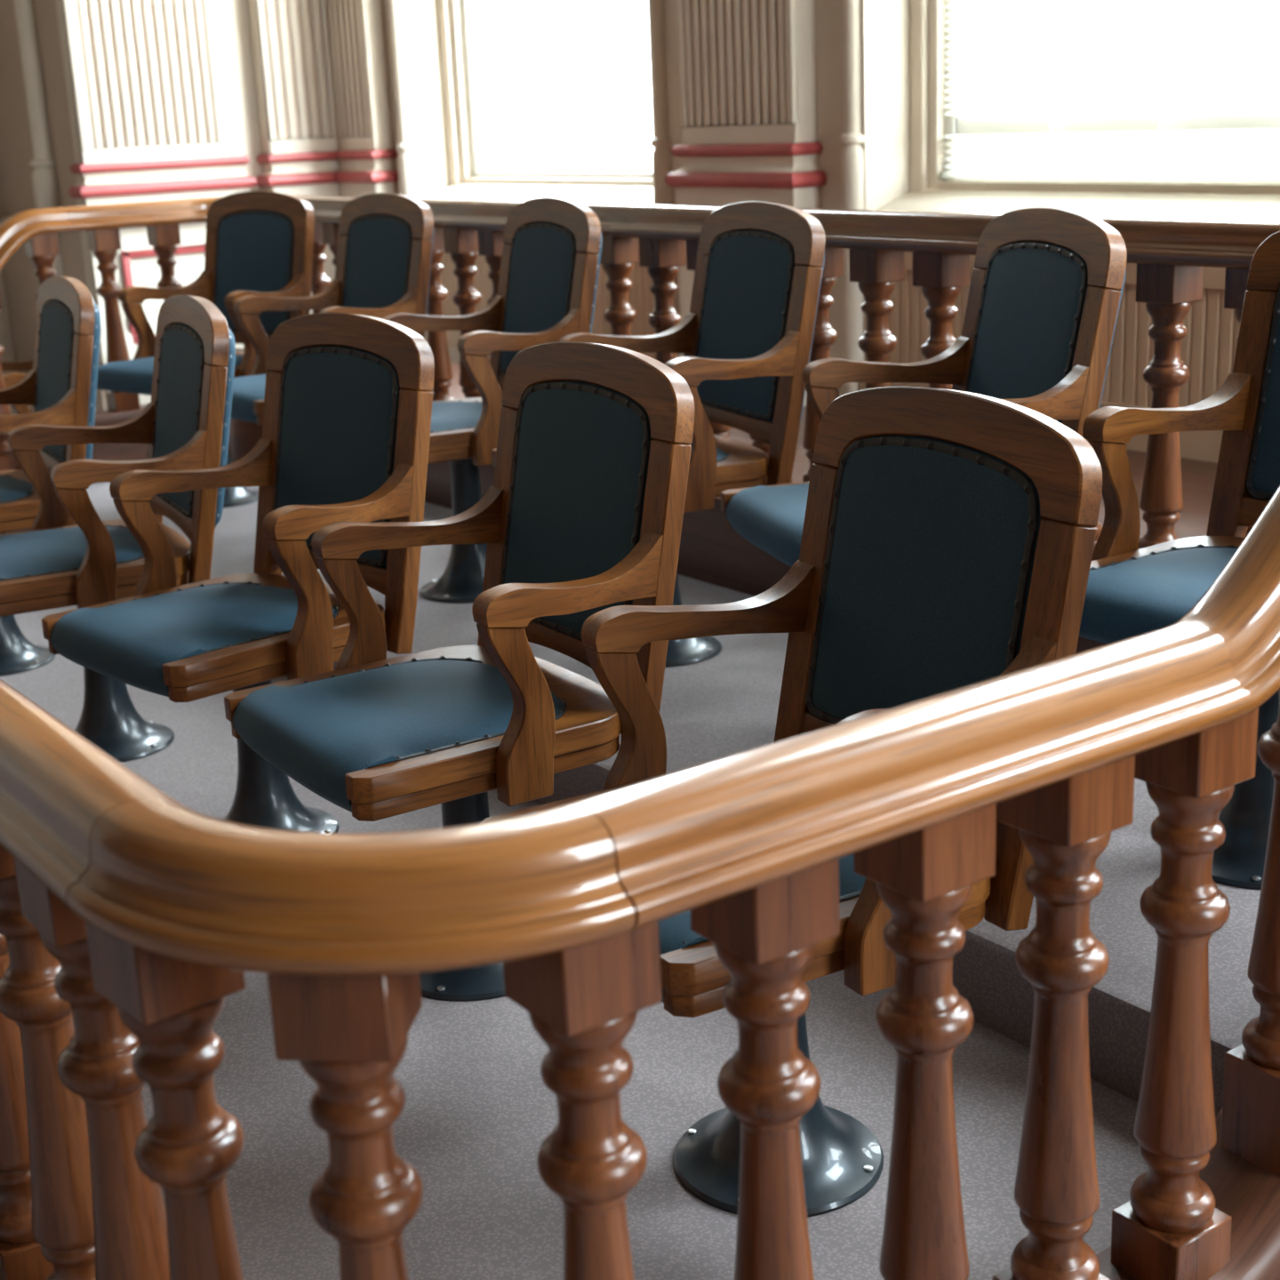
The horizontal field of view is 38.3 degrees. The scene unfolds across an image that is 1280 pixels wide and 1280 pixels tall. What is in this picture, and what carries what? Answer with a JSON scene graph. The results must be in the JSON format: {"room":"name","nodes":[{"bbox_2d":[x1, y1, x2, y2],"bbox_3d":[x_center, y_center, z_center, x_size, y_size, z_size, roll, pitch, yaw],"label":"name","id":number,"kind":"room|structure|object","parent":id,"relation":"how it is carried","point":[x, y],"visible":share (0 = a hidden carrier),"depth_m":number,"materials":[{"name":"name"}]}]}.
{"room":"courtroom","nodes":[
{"label":"courtroom","id":0,"kind":"room"},
{"bbox_2d":[0,0,108,391],"bbox_3d":[-2.636,-3.321,7.529,0.035,5.430,1.120,-14,19,-34],"label":"wall","id":1,"kind":"structure","parent":0,"point":[17,196],"depth_m":7.82,"materials":[{"name":"beige paint"}]},
{"bbox_2d":[0,216,107,410],"bbox_3d":[-2.600,-1.271,8.138,0.045,1.155,1.230,-14,19,-34],"label":"trim","id":2,"kind":"structure","parent":1,"relation":"attached to","point":[21,284],"depth_m":8.25,"materials":[{"name":"beige paint"}]},
{"bbox_2d":[0,0,262,414],"bbox_3d":[-5.660,-2.941,6.679,9.200,5.430,3.265,-14,19,-34],"label":"wall","id":3,"kind":"structure","parent":0,"point":[237,10],"depth_m":7.77,"materials":[{"name":"beige paint"}]},
{"bbox_2d":[13,0,63,276],"bbox_3d":[-2.557,-3.504,7.274,0.130,4.743,0.130,-14,19,-34],"label":"trim","id":4,"kind":"structure","parent":3,"relation":"attached to","point":[44,173],"depth_m":7.62,"materials":[{"name":"beige paint"}]},
{"bbox_2d":[55,0,257,363],"bbox_3d":[-2.036,-3.493,7.155,0.764,4.743,0.142,-14,19,-34],"label":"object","id":5,"kind":"structure","parent":3,"relation":"attached to","point":[150,84],"depth_m":7.51,"materials":[{"name":"beige paint"}]},
{"bbox_2d":[120,243,205,343],"bbox_3d":[-1.912,-1.453,7.705,0.492,0.386,0.022,-14,19,-34],"label":"trim","id":6,"kind":"structure","parent":3,"relation":"attached to","point":[126,255],"depth_m":7.57,"materials":[{"name":"red paint"}]},
{"bbox_2d":[247,0,340,313],"bbox_3d":[-1.505,-3.597,7.435,0.404,4.743,0.142,-14,19,-34],"label":"pilaster","id":7,"kind":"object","parent":3,"relation":"attached to","point":[291,39],"depth_m":7.78,"materials":[{"name":"beige paint"}]},
{"bbox_2d":[0,597,1147,1279],"bbox_3d":[-0.763,0.301,4.082,2.258,0.230,5.063,-14,19,-34],"label":"floor","id":8,"kind":"structure","parent":0,"point":[476,1118],"depth_m":2.42,"materials":[{"name":"grey carpet"}]},
{"bbox_2d":[0,275,100,676],"bbox_3d":[-1.617,-0.396,4.520,0.603,0.938,0.567,-11,18,-27],"label":"swivel armchair","id":9,"kind":"object","parent":8,"relation":"on","point":[60,388],"visible":0.84,"depth_m":4.43,"materials":[{"name":"brown wood"}]},
{"bbox_2d":[0,476,32,502],"bbox_3d":[-1.696,-0.333,4.492,0.418,0.086,0.417,-11,18,-27],"label":"seat cushion","id":10,"kind":"object","parent":9,"relation":"on","point":[12,489],"depth_m":4.47,"materials":[{"name":"blue fabric"}]},
{"bbox_2d":[0,295,235,762],"bbox_3d":[-1.148,-0.226,3.860,0.603,0.938,0.567,-10,18,-25],"label":"swivel armchair","id":11,"kind":"object","parent":8,"relation":"on","point":[185,425],"visible":0.91,"depth_m":3.75,"materials":[{"name":"brown wood"}]},
{"bbox_2d":[0,526,143,580],"bbox_3d":[-1.228,-0.164,3.835,0.418,0.086,0.417,-10,18,-25],"label":"seat cushion","id":12,"kind":"object","parent":11,"relation":"on","point":[30,555],"depth_m":3.74,"materials":[{"name":"blue fabric"}]},
{"bbox_2d":[41,312,434,832],"bbox_3d":[-0.703,-0.089,3.316,0.603,0.938,0.567,-17,21,-40],"label":"swivel armchair","id":13,"kind":"object","parent":8,"relation":"on","point":[348,398],"visible":0.91,"depth_m":3.28,"materials":[{"name":"brown wood"}]},
{"bbox_2d":[50,584,335,696],"bbox_3d":[-0.769,-0.021,3.270,0.418,0.086,0.417,-17,21,-40],"label":"seat cushion","id":14,"kind":"object","parent":13,"relation":"on","point":[134,642],"depth_m":3.17,"materials":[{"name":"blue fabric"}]},
{"bbox_2d":[224,341,694,1001],"bbox_3d":[-0.265,0.052,2.761,0.603,0.938,0.567,-13,19,-31],"label":"swivel armchair","id":15,"kind":"object","parent":8,"relation":"on","point":[581,516],"visible":0.85,"depth_m":2.69,"materials":[{"name":"brown wood"}]},
{"bbox_2d":[232,659,563,812],"bbox_3d":[-0.339,0.117,2.727,0.418,0.086,0.417,-13,19,-31],"label":"seat cushion","id":16,"kind":"object","parent":15,"relation":"on","point":[322,732],"depth_m":2.64,"materials":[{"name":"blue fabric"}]},
{"bbox_2d":[480,385,1102,1216],"bbox_3d":[0.165,0.198,2.188,0.603,0.938,0.567,-11,18,-28],"label":"swivel armchair","id":17,"kind":"object","parent":8,"relation":"on","point":[948,535],"visible":0.56,"depth_m":2.21,"materials":[{"name":"brown wood"}]},
{"bbox_2d":[527,810,866,1002],"bbox_3d":[0.087,0.262,2.158,0.418,0.086,0.417,-11,18,-28],"label":"seat cushion","id":18,"kind":"object","parent":17,"relation":"on","point":[676,935],"depth_m":1.92,"materials":[{"name":"blue fabric"}]},
{"bbox_2d":[5,462,1260,1118],"bbox_3d":[-0.255,0.005,4.385,0.965,0.147,5.043,-14,19,-34],"label":"floor","id":19,"kind":"structure","parent":0,"point":[725,704],"depth_m":2.85,"materials":[{"name":"grey carpet"}]},
{"bbox_2d":[96,191,314,508],"bbox_3d":[-1.339,-0.895,5.712,0.567,0.938,0.603,11,21,38],"label":"swivel armchair","id":20,"kind":"object","parent":19,"relation":"on","point":[258,243],"visible":0.56,"depth_m":5.76,"materials":[{"name":"brown wood"}]},
{"bbox_2d":[96,354,242,395],"bbox_3d":[-1.396,-0.826,5.658,0.417,0.086,0.418,11,21,38],"label":"seat cushion","id":21,"kind":"object","parent":20,"relation":"on","point":[135,376],"depth_m":5.54,"materials":[{"name":"blue fabric"}]},
{"bbox_2d":[230,192,433,424],"bbox_3d":[-0.904,-0.754,5.157,0.603,0.938,0.567,-14,20,-34],"label":"swivel armchair","id":22,"kind":"object","parent":19,"relation":"on","point":[386,240],"visible":0.46,"depth_m":5.16,"materials":[{"name":"brown wood"}]},
{"bbox_2d":[230,374,265,423],"bbox_3d":[-0.977,-0.689,5.120,0.418,0.086,0.417,-14,20,-34],"label":"seat cushion","id":23,"kind":"object","parent":22,"relation":"on","point":[247,390],"depth_m":4.92,"materials":[{"name":"blue fabric"}]},
{"bbox_2d":[382,197,601,603],"bbox_3d":[-0.424,-0.578,4.471,0.603,0.938,0.567,-10,18,-25],"label":"swivel armchair","id":24,"kind":"object","parent":19,"relation":"on","point":[552,247],"visible":0.7,"depth_m":4.43,"materials":[{"name":"brown wood"}]},
{"bbox_2d":[430,401,482,431],"bbox_3d":[-0.504,-0.515,4.445,0.418,0.086,0.417,-10,18,-25],"label":"seat cushion","id":25,"kind":"object","parent":24,"relation":"on","point":[445,416],"depth_m":4.34,"materials":[{"name":"blue fabric"}]},
{"bbox_2d":[491,200,825,667],"bbox_3d":[0.040,-0.430,3.890,0.603,0.938,0.567,-10,18,-23],"label":"swivel armchair","id":26,"kind":"object","parent":19,"relation":"on","point":[745,338],"visible":0.73,"depth_m":3.81,"materials":[{"name":"brown wood"}]},
{"bbox_2d":[716,447,727,460],"bbox_3d":[-0.042,-0.368,3.867,0.418,0.086,0.417,-10,18,-23],"label":"seat cushion","id":27,"kind":"object","parent":26,"relation":"on","point":[721,452],"depth_m":3.81,"materials":[{"name":"blue fabric"}]},
{"bbox_2d":[424,358,1217,653],"bbox_3d":[1.584,0.136,3.646,1.178,0.588,8.650,-14,19,-34],"label":"platform","id":28,"kind":"object","parent":19,"relation":"on","point":[711,551],"depth_m":4.52,"materials":[{"name":"grey carpet"}]},
{"bbox_2d":[291,194,1279,549],"bbox_3d":[0.176,-0.664,4.339,0.304,0.683,4.913,-14,19,-34],"label":"balustrade","id":29,"kind":"object","parent":28,"relation":"on","point":[1171,255],"visible":0.3,"depth_m":3.94,"materials":[{"name":"brown wood"}]},
{"bbox_2d":[720,207,1127,567],"bbox_3d":[0.491,-0.279,3.296,0.603,0.938,0.567,-7,17,-14],"label":"swivel armchair","id":30,"kind":"object","parent":19,"relation":"on","point":[1046,287],"visible":0.53,"depth_m":3.24,"materials":[{"name":"brown wood"}]},
{"bbox_2d":[725,483,808,567],"bbox_3d":[0.405,-0.221,3.287,0.418,0.086,0.417,-7,17,-14],"label":"seat cushion","id":31,"kind":"object","parent":30,"relation":"on","point":[772,518],"depth_m":3.24,"materials":[{"name":"blue fabric"}]},
{"bbox_2d":[1078,231,1279,889],"bbox_3d":[0.933,-0.124,2.691,0.603,0.938,0.567,-14,20,-34],"label":"swivel armchair","id":32,"kind":"object","parent":19,"relation":"on","point":[1132,591],"visible":0.76,"depth_m":2.84,"materials":[{"name":"brown wood"}]},
{"bbox_2d":[1078,547,1237,644],"bbox_3d":[0.861,-0.058,2.653,0.418,0.086,0.417,-14,20,-34],"label":"seat cushion","id":33,"kind":"object","parent":32,"relation":"on","point":[1132,596],"depth_m":2.61,"materials":[{"name":"blue fabric"}]},
{"bbox_2d":[383,0,974,395],"bbox_3d":[2.120,-2.344,3.418,0.450,5.430,11.060,-14,19,-34],"label":"wall","id":34,"kind":"structure","parent":0,"point":[884,24],"depth_m":5.62,"materials":[{"name":"beige paint"}]},
{"bbox_2d":[327,0,399,196],"bbox_3d":[-1.239,-3.588,7.363,0.142,4.743,0.394,-14,19,-34],"label":"trim","id":35,"kind":"structure","parent":34,"relation":"attached to","point":[367,155],"depth_m":7.68,"materials":[{"name":"beige paint"}]},
{"bbox_2d":[388,0,419,198],"bbox_3d":[-1.035,-3.549,7.194,0.089,4.743,0.089,-14,19,-34],"label":"trim","id":36,"kind":"structure","parent":34,"relation":"attached to","point":[406,157],"depth_m":7.57,"materials":[{"name":"beige paint"}]},
{"bbox_2d":[421,0,653,204],"bbox_3d":[-0.410,-3.268,6.618,0.329,3.424,1.700,-14,19,-34],"label":"window","id":37,"kind":"structure","parent":34,"relation":"in","point":[469,180],"depth_m":7.54,"materials":[{"name":"beige paint"}]},
{"bbox_2d":[424,252,655,359],"bbox_3d":[-0.441,-1.345,7.086,0.034,0.523,1.700,-14,19,-34],"label":"trim","id":38,"kind":"structure","parent":34,"relation":"attached to","point":[641,299],"depth_m":6.70,"materials":[{"name":"brown wood"}]},
{"bbox_2d":[648,0,678,356],"bbox_3d":[0.011,-3.190,5.793,0.089,4.743,0.089,-14,19,-34],"label":"trim","id":39,"kind":"structure","parent":34,"relation":"attached to","point":[661,155],"depth_m":6.18,"materials":[{"name":"beige paint"}]},
{"bbox_2d":[664,0,826,405],"bbox_3d":[0.255,-3.076,5.361,0.142,4.743,0.644,-14,19,-34],"label":"pilaster","id":40,"kind":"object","parent":34,"relation":"attached to","point":[747,68],"depth_m":5.69,"materials":[{"name":"beige paint"}]},
{"bbox_2d":[839,0,864,394],"bbox_3d":[0.570,-2.998,5.043,0.089,4.743,0.089,-14,19,-34],"label":"trim","id":41,"kind":"structure","parent":34,"relation":"attached to","point":[852,186],"depth_m":5.47,"materials":[{"name":"beige paint"}]},
{"bbox_2d":[859,251,1239,463],"bbox_3d":[1.175,-0.791,4.919,0.034,0.523,1.700,-14,19,-34],"label":"trim","id":42,"kind":"structure","parent":34,"relation":"attached to","point":[1208,348],"depth_m":4.75,"materials":[{"name":"brown wood"}]},
{"bbox_2d":[874,0,1279,220],"bbox_3d":[1.207,-2.713,4.451,0.329,3.424,1.700,-14,19,-34],"label":"window","id":43,"kind":"structure","parent":34,"relation":"in","point":[1192,198],"depth_m":5.19,"materials":[{"name":"beige paint"}]},
{"bbox_2d":[939,0,1279,179],"bbox_3d":[1.278,-2.731,4.500,0.032,3.116,1.500,-14,19,-34],"label":"blind","id":44,"kind":"object","parent":43,"relation":"attached to","point":[1157,174],"visible":1,"depth_m":4.96,"materials":[{"name":"white plastic"}]},
{"bbox_3d":[-2.220,0.899,3.009,9.200,0.200,14.200,-14,19,-34],"label":"floor","id":45,"kind":"structure","parent":0,"visible":0},
{"bbox_2d":[0,358,33,414],"bbox_3d":[-2.379,-0.854,7.052,0.603,0.938,0.567,-12,19,-30],"label":"swivel armchair","id":46,"kind":"object","parent":45,"relation":"on","point":[10,380],"visible":0.02,"depth_m":6.79,"materials":[{"name":"brown wood"}]},
{"bbox_2d":[0,196,263,534],"bbox_3d":[-2.218,-0.684,5.893,2.508,1.301,0.334,-14,19,-34],"label":"balustrade","id":47,"kind":"object","parent":45,"relation":"on","point":[36,228],"visible":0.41,"depth_m":6.17,"materials":[{"name":"brown wood"}]},
{"bbox_2d":[0,485,1279,1279],"bbox_3d":[-0.809,-0.117,3.717,2.158,1.298,4.928,-14,19,-34],"label":"balustrade","id":48,"kind":"object","parent":45,"relation":"on","point":[130,913],"visible":1,"depth_m":1.49,"materials":[{"name":"brown wood"}]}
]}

